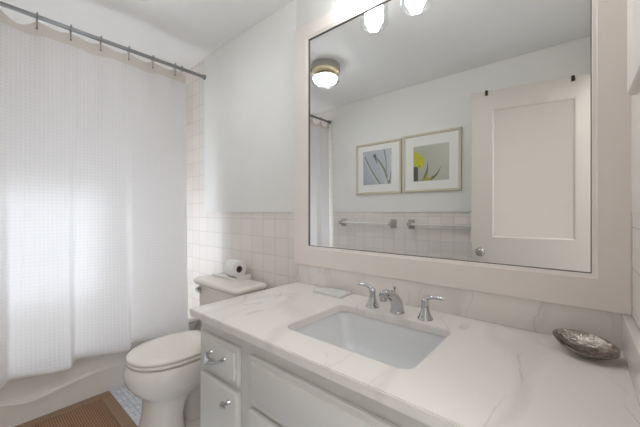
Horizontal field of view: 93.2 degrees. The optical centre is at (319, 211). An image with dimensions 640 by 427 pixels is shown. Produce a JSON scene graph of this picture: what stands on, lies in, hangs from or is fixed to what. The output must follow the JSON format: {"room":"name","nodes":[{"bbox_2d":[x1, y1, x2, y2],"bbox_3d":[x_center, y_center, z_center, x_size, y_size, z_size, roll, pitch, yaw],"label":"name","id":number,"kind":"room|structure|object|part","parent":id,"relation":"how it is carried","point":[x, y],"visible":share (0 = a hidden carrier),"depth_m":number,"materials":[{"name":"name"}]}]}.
{"room":"bathroom","nodes":[
{"label":"bathroom","id":0,"kind":"room"},
{"bbox_2d":[110,385,141,425],"bbox_3d":[-0.520,1.180,0.499,4.660,0.060,2.485,0,0,40],"label":"floor","id":1,"kind":"structure","parent":0,"point":[132,404],"depth_m":1.83,"materials":[{"name":"tile"}]},
{"bbox_2d":[15,391,137,426],"bbox_3d":[-1.417,1.143,1.455,0.505,0.013,0.815,0,0,40],"label":"bath mat","id":2,"kind":"object","parent":1,"relation":"on","point":[101,410],"visible":1,"depth_m":1.69,"materials":[{"name":"brown fabric"}]},
{"bbox_2d":[0,309,199,426],"bbox_3d":[-1.685,0.970,1.984,0.752,0.360,1.532,0,0,40],"label":"bathtub","id":3,"kind":"object","parent":1,"relation":"on","point":[22,400],"visible":0.38,"depth_m":1.76,"materials":[{"name":"ceramic"}]},
{"bbox_2d":[123,275,266,426],"bbox_3d":[-0.703,0.783,1.688,0.480,0.733,0.674,0,0,40],"label":"toilet","id":4,"kind":"object","parent":1,"relation":"on","point":[164,371],"visible":0.69,"depth_m":1.50,"materials":[{"name":"ceramic"}]},
{"bbox_3d":[-0.776,0.734,1.602,0.356,0.016,0.424,0,0,40],"label":"seat","id":5,"kind":"part","parent":4,"relation":"part of","materials":[{"name":"ceramic"}]},
{"bbox_3d":[-0.776,0.712,1.602,0.348,0.026,0.426,0,0,40],"label":"lid","id":6,"kind":"part","parent":4,"relation":"part of","materials":[{"name":"ceramic"}]},
{"bbox_3d":[-0.559,0.435,1.857,0.480,0.036,0.230,0,0,40],"label":"tank lid","id":7,"kind":"part","parent":4,"relation":"part of","materials":[{"name":"ceramic"}]},
{"bbox_2d":[212,272,250,281],"bbox_3d":[-0.569,0.401,1.939,0.278,0.032,0.109,0,0,40],"label":"tray","id":8,"kind":"object","parent":4,"relation":"on","point":[222,275],"visible":0.82,"depth_m":1.87,"materials":[{"name":"white ceramic"}]},
{"bbox_2d":[223,259,245,276],"bbox_3d":[-0.539,0.355,1.911,0.100,0.106,0.106,0,0,40],"label":"toilet roll","id":9,"kind":"object","parent":8,"relation":"on","point":[232,267],"visible":0.98,"depth_m":1.88,"materials":[{"name":"paper"}]},
{"bbox_3d":[-0.551,0.600,1.866,0.444,0.291,0.200,0,0,40],"label":"tank","id":10,"kind":"part","parent":4,"relation":"part of","materials":[{"name":"ceramic"}]},
{"bbox_2d":[201,321,431,426],"bbox_3d":[0.169,0.777,0.983,1.232,0.745,0.645,0,0,40],"label":"vanity cabinet","id":11,"kind":"object","parent":1,"relation":"on","point":[244,384],"visible":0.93,"depth_m":0.90,"materials":[{"name":"paint"}]},
{"bbox_3d":[-0.379,0.517,1.058,0.107,0.033,0.049,0,0,40],"label":"handle","id":12,"kind":"part","parent":11,"relation":"part of","materials":[{"name":"silver metal"}]},
{"bbox_3d":[-0.364,0.520,1.089,0.243,0.128,0.020,0,0,40],"label":"drawer","id":13,"kind":"part","parent":11,"relation":"part of","materials":[{"name":"paint"}]},
{"bbox_3d":[-0.363,0.817,1.089,0.243,0.417,0.020,0,0,40],"label":"door","id":14,"kind":"part","parent":11,"relation":"part of","materials":[{"name":"paint"}]},
{"bbox_3d":[-0.320,0.648,1.019,0.027,0.027,0.032,0,0,40],"label":"knob","id":15,"kind":"part","parent":11,"relation":"part of","materials":[{"name":"silver metal"}]},
{"bbox_3d":[-0.120,0.828,0.882,0.272,0.395,0.020,0,0,40],"label":"door","id":16,"kind":"part","parent":11,"relation":"part of","materials":[{"name":"paint"}]},
{"bbox_2d":[189,282,639,426],"bbox_3d":[0.170,0.391,1.007,1.268,0.026,0.614,0,0,40],"label":"countertop","id":17,"kind":"structure","parent":11,"relation":"on","point":[483,373],"depth_m":0.74,"materials":[{"name":"white stone"}]},
{"bbox_2d":[313,287,350,298],"bbox_3d":[0.057,0.372,1.403,0.162,0.011,0.098,0,0,40],"label":"soap tray","id":18,"kind":"object","parent":17,"relation":"on","point":[332,292],"visible":1,"depth_m":1.38,"materials":[{"name":"ceramic"}]},
{"bbox_2d":[294,312,445,368],"bbox_3d":[0.151,0.471,0.979,0.478,0.133,0.368,0,0,40],"label":"sink","id":19,"kind":"object","parent":17,"relation":"in","point":[397,346],"visible":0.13,"depth_m":1.10,"materials":[{"name":"ceramic"}]},
{"bbox_2d":[357,283,444,321],"bbox_3d":[0.260,0.325,1.104,0.350,0.105,0.148,0,0,40],"label":"faucet","id":20,"kind":"object","parent":17,"relation":"on","point":[397,308],"visible":1,"depth_m":1.09,"materials":[{"name":"silver metal"}]},
{"bbox_3d":[0.186,0.304,1.227,0.078,0.031,0.022,0,0,37],"label":"lever","id":21,"kind":"part","parent":20,"relation":"part of","materials":[{"name":"silver metal"}]},
{"bbox_3d":[0.210,0.341,1.209,0.053,0.074,0.053,0,0,40],"label":"handle","id":22,"kind":"part","parent":20,"relation":"part of","materials":[{"name":"silver metal"}]},
{"bbox_3d":[0.261,0.325,1.104,0.054,0.105,0.148,0,0,40],"label":"spout","id":23,"kind":"part","parent":20,"relation":"part of","materials":[{"name":"silver metal"}]},
{"bbox_3d":[0.372,0.341,1.071,0.053,0.074,0.053,0,0,40],"label":"handle","id":24,"kind":"part","parent":20,"relation":"part of","materials":[{"name":"silver metal"}]},
{"bbox_3d":[0.393,0.304,1.050,0.078,0.031,0.022,0,0,44],"label":"lever","id":25,"kind":"part","parent":20,"relation":"part of","materials":[{"name":"silver metal"}]},
{"bbox_2d":[552,328,620,359],"bbox_3d":[0.700,0.356,0.801,0.136,0.044,0.116,0,0,40],"label":"dish","id":26,"kind":"object","parent":17,"relation":"on","point":[590,346],"visible":1,"depth_m":0.81,"materials":[{"name":"silver metal"}]},
{"bbox_2d":[622,314,639,405],"bbox_3d":[0.640,0.328,0.596,0.019,0.100,0.593,0,0,40],"label":"side splash","id":27,"kind":"object","parent":17,"relation":"on","point":[630,331],"visible":1,"depth_m":0.69,"materials":[{"name":"white stone"}]},
{"bbox_2d":[0,0,292,72],"bbox_3d":[-0.520,-1.197,0.499,4.660,0.060,2.485,0,0,40],"label":"ceiling","id":28,"kind":"structure","parent":0,"point":[183,33],"depth_m":1.84,"materials":[{"name":"paint"}]},
{"bbox_2d":[182,0,342,330],"bbox_3d":[0.212,-0.009,1.435,4.560,2.317,0.112,0,0,40],"label":"wall","id":29,"kind":"structure","parent":0,"point":[240,118],"depth_m":1.95,"materials":[{"name":"paint"}]},
{"bbox_2d":[0,1,205,79],"bbox_3d":[-1.358,-1.015,1.705,0.038,0.038,1.512,0,0,40],"label":"curtain rod","id":30,"kind":"object","parent":29,"relation":"attached to","point":[2,4],"visible":1,"depth_m":1.74,"materials":[{"name":"metal"}]},
{"bbox_3d":[-1.471,-0.994,1.574,0.040,0.087,0.010,0,0,40],"label":"curtain hook","id":31,"kind":"object","parent":30,"relation":"hanging from","visible":0},
{"bbox_2d":[0,10,188,390],"bbox_3d":[-1.374,-0.079,1.634,0.113,1.831,1.366,0,0,40],"label":"shower curtain","id":32,"kind":"object","parent":31,"relation":"hanging from","point":[93,162],"visible":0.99,"depth_m":1.73,"materials":[{"name":"white fabric"}]},
{"bbox_2d":[297,264,621,349],"bbox_3d":[0.364,0.328,1.233,1.267,0.100,0.019,0,0,40],"label":"backsplash","id":33,"kind":"structure","parent":29,"relation":"attached to","point":[526,314],"depth_m":1.04,"materials":[{"name":"white stone"}]},
{"bbox_2d":[294,0,631,314],"bbox_3d":[0.356,-0.352,1.236,1.282,1.260,0.026,0,0,40],"label":"mirror","id":34,"kind":"object","parent":29,"relation":"attached to","point":[484,146],"visible":0.97,"depth_m":1.08,"materials":[{"name":"mirror"}]},
{"bbox_2d":[631,90,639,330],"bbox_3d":[0.392,-0.009,0.213,0.102,2.317,1.737,0,0,40],"label":"wall","id":35,"kind":"structure","parent":0,"point":[635,99],"depth_m":0.75,"materials":[{"name":"tile"}]},
{"bbox_2d":[627,0,639,95],"bbox_3d":[0.613,-0.647,0.565,0.017,0.726,0.455,0,0,40],"label":"upper cabinet","id":36,"kind":"object","parent":35,"relation":"attached to","point":[633,6],"visible":1,"depth_m":0.71,"materials":[{"name":"paint"}]}
]}

